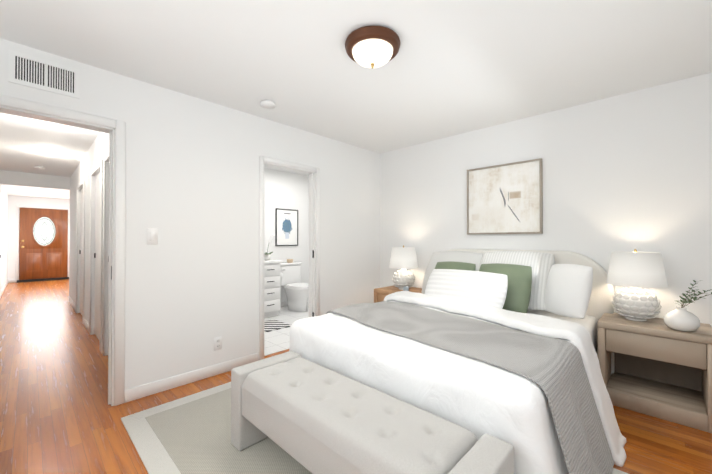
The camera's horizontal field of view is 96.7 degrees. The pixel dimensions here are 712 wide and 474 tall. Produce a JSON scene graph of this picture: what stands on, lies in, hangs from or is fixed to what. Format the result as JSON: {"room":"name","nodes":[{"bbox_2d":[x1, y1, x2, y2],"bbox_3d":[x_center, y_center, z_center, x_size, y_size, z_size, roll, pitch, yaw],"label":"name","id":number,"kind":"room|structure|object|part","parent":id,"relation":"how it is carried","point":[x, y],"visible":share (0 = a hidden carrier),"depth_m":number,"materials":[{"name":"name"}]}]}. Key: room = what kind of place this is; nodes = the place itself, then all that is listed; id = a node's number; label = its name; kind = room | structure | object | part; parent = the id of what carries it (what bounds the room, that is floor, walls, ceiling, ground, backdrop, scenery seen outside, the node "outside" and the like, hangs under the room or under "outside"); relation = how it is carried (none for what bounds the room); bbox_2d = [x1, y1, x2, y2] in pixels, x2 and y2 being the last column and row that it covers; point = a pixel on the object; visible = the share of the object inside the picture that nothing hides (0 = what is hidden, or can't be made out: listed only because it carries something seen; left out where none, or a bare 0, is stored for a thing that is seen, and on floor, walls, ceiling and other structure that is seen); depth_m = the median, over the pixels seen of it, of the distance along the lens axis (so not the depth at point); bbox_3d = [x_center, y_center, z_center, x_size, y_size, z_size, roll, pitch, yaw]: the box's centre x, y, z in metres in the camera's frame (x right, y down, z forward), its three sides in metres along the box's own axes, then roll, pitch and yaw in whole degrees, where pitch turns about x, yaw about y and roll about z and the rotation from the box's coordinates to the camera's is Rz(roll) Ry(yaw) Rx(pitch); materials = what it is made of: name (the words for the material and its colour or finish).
{"room":"bedroom","nodes":[
{"label":"bedroom","id":0,"kind":"room"},
{"bbox_2d":[0,170,67,291],"bbox_3d":[-4.308,0.052,7.691,0.120,2.440,5.900,0,-1,44],"label":"wall","id":1,"kind":"structure","parent":0,"point":[8,203],"depth_m":7.80,"materials":[{"name":"white paint"}]},
{"bbox_2d":[0,280,7,297],"bbox_3d":[-6.069,1.207,5.291,10.080,0.095,0.013,0,-1,44],"label":"baseboard","id":2,"kind":"structure","parent":1,"relation":"attached to","point":[3,289],"depth_m":7.32,"materials":[{"name":"white paint"}]},
{"bbox_2d":[8,276,67,282],"bbox_3d":[-7.635,1.249,10.908,0.013,0.095,5.900,0,-1,44],"label":"baseboard","id":3,"kind":"structure","parent":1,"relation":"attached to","point":[12,281],"depth_m":8.86,"materials":[{"name":"white paint"}]},
{"bbox_2d":[8,205,69,282],"bbox_3d":[-9.215,0.193,9.204,0.126,2.182,1.362,0,-1,44],"label":"door","id":4,"kind":"structure","parent":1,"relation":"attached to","point":[42,243],"depth_m":9.25,"materials":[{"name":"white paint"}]},
{"bbox_3d":[-9.293,0.733,9.141,0.012,0.540,0.330,0,-1,44],"label":"mould","id":5,"kind":"part","parent":4,"relation":"part of","materials":[{"name":"brown wood"}]},
{"bbox_3d":[-9.143,-0.166,9.288,0.012,0.840,0.470,0,-1,44],"label":"glass","id":6,"kind":"part","parent":4,"relation":"part of","materials":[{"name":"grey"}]},
{"bbox_3d":[-9.007,0.735,9.435,0.012,0.540,0.330,0,-1,44],"label":"mould","id":7,"kind":"part","parent":4,"relation":"part of","materials":[{"name":"brown wood"}]},
{"bbox_2d":[68,132,108,355],"bbox_3d":[-3.659,0.028,4.402,5.370,2.440,0.120,0,-1,44],"label":"wall","id":8,"kind":"structure","parent":0,"point":[98,150],"depth_m":4.31,"materials":[{"name":"white paint"}]},
{"bbox_2d":[69,296,75,311],"bbox_3d":[-5.141,1.211,5.738,1.390,0.095,0.013,0,-1,44],"label":"baseboard","id":9,"kind":"structure","parent":8,"relation":"attached to","point":[72,303],"depth_m":5.66,"materials":[{"name":"white paint"}]},
{"bbox_2d":[76,187,77,312],"bbox_3d":[-4.622,0.208,5.240,0.062,2.092,0.016,0,-1,44],"label":"door frame","id":10,"kind":"structure","parent":8,"relation":"attached to","point":[76,243],"depth_m":5.22,"materials":[{"name":"white paint"}]},
{"bbox_2d":[80,188,82,314],"bbox_3d":[-4.237,0.232,4.947,0.900,2.020,0.040,0,-1,44],"label":"door frame","id":11,"kind":"structure","parent":8,"relation":"attached to","point":[81,248],"depth_m":5.10,"materials":[{"name":"white paint"}]},
{"bbox_2d":[82,179,84,322],"bbox_3d":[-3.932,0.204,4.571,0.062,2.092,0.016,0,-1,44],"label":"door frame","id":12,"kind":"structure","parent":8,"relation":"attached to","point":[83,246],"depth_m":4.55,"materials":[{"name":"white paint"}]},
{"bbox_2d":[83,317,88,331],"bbox_3d":[-3.666,1.200,4.308,0.680,0.095,0.013,0,-1,44],"label":"baseboard","id":13,"kind":"structure","parent":8,"relation":"attached to","point":[86,323],"depth_m":4.30,"materials":[{"name":"white paint"}]},
{"bbox_2d":[89,159,102,351],"bbox_3d":[-3.068,0.198,3.782,0.924,2.092,0.086,0,-1,44],"label":"door frame","id":14,"kind":"structure","parent":8,"relation":"attached to","point":[97,264],"depth_m":3.87,"materials":[{"name":"white paint"}]},
{"bbox_2d":[102,151,108,355],"bbox_3d":[-2.378,0.193,3.065,0.812,2.092,0.016,0,-1,44],"label":"door frame","id":15,"kind":"structure","parent":8,"relation":"attached to","point":[104,254],"depth_m":3.31,"materials":[{"name":"white paint"}]},
{"bbox_2d":[0,38,379,389],"bbox_3d":[-0.978,0.020,3.224,0.120,2.440,3.920,0,-1,44],"label":"wall","id":16,"kind":"structure","parent":0,"point":[192,196],"depth_m":2.76,"materials":[{"name":"white paint"}]},
{"bbox_2d":[8,49,79,98],"bbox_3d":[-2.021,-1.054,2.063,0.008,0.200,0.330,0,-1,44],"label":"air vent","id":17,"kind":"object","parent":16,"relation":"in","point":[37,73],"visible":1,"depth_m":2.05,"materials":[{"name":"white plastic"}]},
{"bbox_3d":[-2.126,-1.055,1.955,0.008,0.144,0.028,0,-1,44],"label":"plate","id":18,"kind":"part","parent":17,"relation":"part of","materials":[{"name":"white plastic"}]},
{"bbox_3d":[-2.021,-0.968,2.063,0.008,0.028,0.330,0,-1,44],"label":"plate","id":19,"kind":"part","parent":17,"relation":"part of","materials":[{"name":"white plastic"}]},
{"bbox_3d":[-2.021,-1.140,2.064,0.008,0.028,0.330,0,-1,44],"label":"plate","id":20,"kind":"part","parent":17,"relation":"part of","materials":[{"name":"white plastic"}]},
{"bbox_3d":[-2.021,-1.054,2.063,0.008,0.144,0.016,0,-1,44],"label":"plate","id":21,"kind":"part","parent":17,"relation":"part of","materials":[{"name":"white plastic"}]},
{"bbox_3d":[-1.916,-1.053,2.172,0.008,0.144,0.028,0,-1,44],"label":"plate","id":22,"kind":"part","parent":17,"relation":"part of","materials":[{"name":"white plastic"}]},
{"bbox_2d":[0,105,114,132],"bbox_3d":[-2.078,-0.792,2.096,0.120,0.012,0.760,0,-1,44],"label":"trim","id":23,"kind":"structure","parent":16,"relation":"attached to","point":[39,116],"depth_m":2.12,"materials":[{"name":"white paint"}]},
{"bbox_2d":[0,95,125,405],"bbox_3d":[-2.007,0.185,2.063,0.016,2.092,0.822,0,-1,44],"label":"door frame","id":24,"kind":"structure","parent":16,"relation":"attached to","point":[119,286],"depth_m":2.32,"materials":[{"name":"white paint"}]},
{"bbox_2d":[108,131,111,404],"bbox_3d":[-1.826,0.224,2.348,0.030,2.018,0.012,0,-1,44],"label":"trim","id":25,"kind":"structure","parent":16,"relation":"attached to","point":[109,285],"depth_m":2.34,"materials":[{"name":"white paint"}]},
{"bbox_2d":[111,128,114,405],"bbox_3d":[-1.817,0.218,2.357,0.120,2.030,0.012,0,-1,44],"label":"trim","id":26,"kind":"structure","parent":16,"relation":"attached to","point":[113,266],"depth_m":2.32,"materials":[{"name":"white paint"}]},
{"bbox_2d":[147,228,157,244],"bbox_3d":[-1.601,-0.006,2.488,0.010,0.130,0.075,0,-1,44],"label":"light switch","id":27,"kind":"object","parent":16,"relation":"attached to","point":[152,236],"visible":1,"depth_m":2.48,"materials":[{"name":"white plastic"}]},
{"bbox_2d":[124,353,257,402],"bbox_3d":[-1.346,1.189,2.740,0.013,0.095,1.081,0,-1,44],"label":"baseboard","id":28,"kind":"structure","parent":16,"relation":"attached to","point":[144,390],"depth_m":2.64,"materials":[{"name":"white paint"}]},
{"bbox_2d":[214,336,221,350],"bbox_3d":[-1.243,0.960,2.851,0.009,0.115,0.075,0,-1,44],"label":"electrical outlet","id":29,"kind":"object","parent":16,"relation":"attached to","point":[217,343],"visible":1,"depth_m":2.85,"materials":[{"name":"white plastic"}]},
{"bbox_2d":[264,162,264,272],"bbox_3d":[-0.970,0.240,3.231,0.120,2.000,0.012,0,-1,44],"label":"trim","id":30,"kind":"structure","parent":16,"relation":"attached to","point":[264,217],"depth_m":3.19,"materials":[{"name":"white paint"}]},
{"bbox_2d":[259,156,319,359],"bbox_3d":[-0.693,0.217,3.420,0.016,2.048,0.766,0,-1,44],"label":"door frame","id":31,"kind":"structure","parent":16,"relation":"attached to","point":[261,260],"depth_m":3.17,"materials":[{"name":"white paint"}]},
{"bbox_2d":[265,162,315,173],"bbox_3d":[-0.741,-0.752,3.474,0.120,0.012,0.670,0,-1,44],"label":"trim","id":32,"kind":"structure","parent":16,"relation":"attached to","point":[267,164],"depth_m":3.45,"materials":[{"name":"white paint"}]},
{"bbox_2d":[310,173,312,316],"bbox_3d":[-0.521,0.249,3.694,0.030,1.988,0.012,0,-1,44],"label":"trim","id":33,"kind":"structure","parent":16,"relation":"attached to","point":[311,242],"depth_m":3.69,"materials":[{"name":"white paint"}]},
{"bbox_2d":[309,173,315,316],"bbox_3d":[-0.512,0.243,3.703,0.120,2.000,0.012,0,-1,44],"label":"trim","id":34,"kind":"structure","parent":16,"relation":"attached to","point":[314,242],"depth_m":3.67,"materials":[{"name":"white paint"}]},
{"bbox_2d":[265,168,308,301],"bbox_3d":[-1.554,0.036,5.503,0.120,2.440,2.690,0,-1,44],"label":"wall","id":35,"kind":"structure","parent":0,"point":[286,190],"depth_m":5.75,"materials":[{"name":"white paint"}]},
{"bbox_2d":[275,208,297,245],"bbox_3d":[-1.244,-0.172,5.719,0.022,0.660,0.470,0,-1,44],"label":"framed print","id":36,"kind":"object","parent":35,"relation":"attached to","point":[286,227],"visible":0.96,"depth_m":5.71,"materials":[{"name":"white paper"}]},
{"bbox_2d":[281,298,308,306],"bbox_3d":[-1.548,1.208,5.405,0.013,0.095,2.570,0,-1,44],"label":"baseboard","id":37,"kind":"structure","parent":35,"relation":"attached to","point":[284,304],"depth_m":5.68,"materials":[{"name":"white paint"}]},
{"bbox_2d":[0,279,711,473],"bbox_3d":[-3.452,1.303,5.390,13.940,0.106,8.000,0,-1,44],"label":"floor","id":38,"kind":"structure","parent":0,"point":[59,414],"depth_m":2.29,"materials":[{"name":"brown wood"}]},
{"bbox_2d":[264,259,281,317],"bbox_3d":[-1.794,0.805,4.744,0.579,0.878,1.235,0,-1,44],"label":"bathroom vanity","id":39,"kind":"object","parent":38,"relation":"on","point":[272,290],"visible":0.27,"depth_m":4.89,"materials":[{"name":"white paint"}]},
{"bbox_2d":[265,234,274,259],"bbox_3d":[-1.400,0.158,5.057,0.232,0.419,0.220,0,-1,44],"label":"orchid","id":40,"kind":"object","parent":39,"relation":"on","point":[267,256],"visible":0.92,"depth_m":5.03,"materials":[{"name":"white plant"}]},
{"bbox_3d":[-1.319,0.519,4.860,0.012,0.165,0.340,0,-1,44],"label":"drawer","id":41,"kind":"part","parent":39,"relation":"part of","materials":[{"name":"white paint"}]},
{"bbox_3d":[-1.319,0.699,4.859,0.012,0.165,0.340,0,-1,44],"label":"drawer","id":42,"kind":"part","parent":39,"relation":"part of","materials":[{"name":"white paint"}]},
{"bbox_3d":[-1.319,0.879,4.858,0.012,0.165,0.340,0,-1,44],"label":"drawer","id":43,"kind":"part","parent":39,"relation":"part of","materials":[{"name":"white paint"}]},
{"bbox_3d":[-1.319,1.059,4.856,0.012,0.165,0.340,0,-1,44],"label":"drawer","id":44,"kind":"part","parent":39,"relation":"part of","materials":[{"name":"white paint"}]},
{"bbox_2d":[264,320,290,332],"bbox_3d":[-1.275,1.236,4.346,0.480,0.011,0.630,0,-1,44],"label":"bath mat","id":45,"kind":"object","parent":38,"relation":"on","point":[271,325],"visible":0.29,"depth_m":4.40,"materials":[{"name":"fabric"}]},
{"bbox_2d":[281,262,308,311],"bbox_3d":[-1.013,0.853,5.439,0.722,0.793,0.450,0,-1,44],"label":"toilet","id":46,"kind":"object","parent":38,"relation":"on","point":[296,291],"visible":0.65,"depth_m":5.38,"materials":[{"name":"white ceramic"}]},
{"bbox_3d":[-1.202,0.677,5.623,0.188,0.360,0.430,0,-1,44],"label":"tank","id":47,"kind":"part","parent":46,"relation":"part of","materials":[{"name":"white ceramic"}]},
{"bbox_3d":[-0.975,1.050,5.400,0.605,0.398,0.384,0,-1,44],"label":"bowl","id":48,"kind":"part","parent":46,"relation":"part of","materials":[{"name":"white ceramic"}]},
{"bbox_3d":[-0.939,0.819,5.367,0.507,0.020,0.374,0,-1,44],"label":"lid","id":49,"kind":"part","parent":46,"relation":"part of","materials":[{"name":"white ceramic"}]},
{"bbox_2d":[121,382,627,473],"bbox_3d":[0.003,1.223,1.792,2.770,0.012,1.720,0,-1,44],"label":"rug","id":50,"kind":"object","parent":38,"relation":"on","point":[190,434],"visible":0.33,"depth_m":1.87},
{"bbox_2d":[231,351,514,473],"bbox_3d":[-0.075,0.987,1.520,1.440,0.454,0.430,0,-1,44],"label":"bench","id":51,"kind":"object","parent":50,"relation":"on","point":[312,417],"visible":1,"depth_m":1.35,"materials":[{"name":"fabric"}]},
{"bbox_3d":[-0.550,0.997,1.981,0.115,0.442,0.430,0,-1,44],"label":"arm","id":52,"kind":"part","parent":51,"relation":"part of"},
{"bbox_3d":[0.401,0.990,1.059,0.115,0.442,0.430,0,-1,44],"label":"arm","id":53,"kind":"part","parent":51,"relation":"part of"},
{"bbox_2d":[374,285,422,302],"bbox_3d":[0.581,0.945,3.907,0.560,0.600,0.460,0,-1,44],"label":"nightstand","id":54,"kind":"object","parent":38,"relation":"on","point":[381,294],"visible":0.19,"depth_m":3.89,"materials":[{"name":"brown wood"}]},
{"bbox_3d":[0.436,0.773,3.759,0.464,0.161,0.020,0,-1,44],"label":"drawer","id":55,"kind":"part","parent":54,"relation":"part of","materials":[{"name":"brown wood"}]},
{"bbox_2d":[389,245,417,289],"bbox_3d":[0.588,0.373,3.911,0.356,0.542,0.356,0,-1,44],"label":"lamp","id":56,"kind":"object","parent":54,"relation":"on","point":[403,258],"visible":0.96,"depth_m":3.79,"materials":[{"name":"white ceramic"}]},
{"bbox_3d":[0.588,0.253,3.912,0.356,0.250,0.356,0,-1,44],"label":"lamp shade","id":57,"kind":"part","parent":56,"relation":"part of","materials":[{"name":"white fabric"}]},
{"bbox_2d":[289,249,626,473],"bbox_3d":[0.856,0.687,2.487,1.940,1.125,2.155,0,-1,44],"label":"bed","id":58,"kind":"object","parent":38,"relation":"on","point":[500,344],"visible":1,"depth_m":1.80,"materials":[{"name":"white fabric"}]},
{"bbox_2d":[435,261,475,270],"bbox_3d":[0.947,0.446,3.138,0.470,0.460,0.151,0,-27,44],"label":"pillow","id":59,"kind":"object","parent":58,"relation":"on","point":[447,264],"depth_m":3.13,"materials":[{"name":"green fabric"}]},
{"bbox_2d":[326,301,613,473],"bbox_3d":[0.523,0.892,2.160,1.922,0.634,0.916,0,-1,44],"label":"throw","id":60,"kind":"object","parent":58,"relation":"on","point":[558,363],"depth_m":1.71,"materials":[{"name":"grey fabric"}]},
{"bbox_2d":[479,263,531,312],"bbox_3d":[1.285,0.440,2.783,0.480,0.470,0.152,0,-28,40],"label":"pillow","id":61,"kind":"object","parent":58,"relation":"on","point":[519,277],"depth_m":2.66,"materials":[{"name":"green fabric"}]},
{"bbox_3d":[1.536,0.675,3.255,1.740,1.090,0.106,0,-1,44],"label":"headboard","id":62,"kind":"part","parent":58,"relation":"part of","materials":[{"name":"white fabric"}]},
{"bbox_3d":[0.803,0.799,2.498,1.560,0.270,2.005,0,-1,44],"label":"mattress","id":63,"kind":"part","parent":58,"relation":"part of","materials":[{"name":"white fabric"}]},
{"bbox_2d":[597,312,711,433],"bbox_3d":[2.193,0.933,2.337,0.600,0.600,0.470,0,-1,44],"label":"nightstand","id":64,"kind":"object","parent":38,"relation":"on","point":[663,371],"visible":0.9,"depth_m":2.25,"materials":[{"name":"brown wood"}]},
{"bbox_2d":[606,249,667,321],"bbox_3d":[2.146,0.362,2.429,0.356,0.542,0.356,0,-1,44],"label":"lamp","id":65,"kind":"object","parent":64,"relation":"on","point":[635,271],"visible":1,"depth_m":2.33,"materials":[{"name":"white ceramic"}]},
{"bbox_3d":[2.146,0.242,2.430,0.356,0.250,0.356,0,-1,44],"label":"lamp shade","id":66,"kind":"part","parent":65,"relation":"part of","materials":[{"name":"white fabric"}]},
{"bbox_3d":[2.045,0.762,2.185,0.504,0.161,0.020,0,-1,44],"label":"drawer","id":67,"kind":"part","parent":64,"relation":"part of","materials":[{"name":"brown wood"}]},
{"bbox_2d":[663,280,711,331],"bbox_3d":[2.267,0.461,2.128,0.287,0.340,0.359,0,-1,44],"label":"vase","id":68,"kind":"object","parent":64,"relation":"on","point":[681,318],"visible":1,"depth_m":2.11,"materials":[{"name":"white ceramic"}]},
{"bbox_2d":[0,0,711,198],"bbox_3d":[-3.452,-1.244,5.409,13.940,0.120,8.000,0,-1,44],"label":"ceiling","id":69,"kind":"structure","parent":0,"point":[453,67],"depth_m":2.13,"materials":[{"name":"white paint"}]},
{"bbox_2d":[260,100,275,108],"bbox_3d":[-0.788,-1.188,2.826,0.136,0.030,0.136,0,-1,44],"label":"smoke detector","id":70,"kind":"object","parent":69,"relation":"attached to","point":[267,104],"visible":0.98,"depth_m":2.80,"materials":[{"name":"white plastic"}]},
{"bbox_2d":[345,25,400,68],"bbox_3d":[0.103,-1.126,1.962,0.344,0.166,0.344,0,-1,44],"label":"ceiling light","id":71,"kind":"object","parent":69,"relation":"attached to","point":[373,46],"visible":1,"depth_m":1.87,"materials":[{"name":"brown metal"}]},
{"bbox_2d":[380,72,711,326],"bbox_3d":[1.687,0.020,3.287,3.620,2.440,0.120,0,-1,44],"label":"wall","id":72,"kind":"structure","parent":0,"point":[629,172],"depth_m":2.79,"materials":[{"name":"white paint"}]},
{"bbox_2d":[467,158,542,234],"bbox_3d":[1.533,-0.395,3.325,0.750,0.730,0.036,0,-1,44],"label":"framed art","id":73,"kind":"object","parent":72,"relation":"attached to","point":[507,198],"visible":0.88,"depth_m":3.29,"materials":[{"name":"paper"}]}
]}

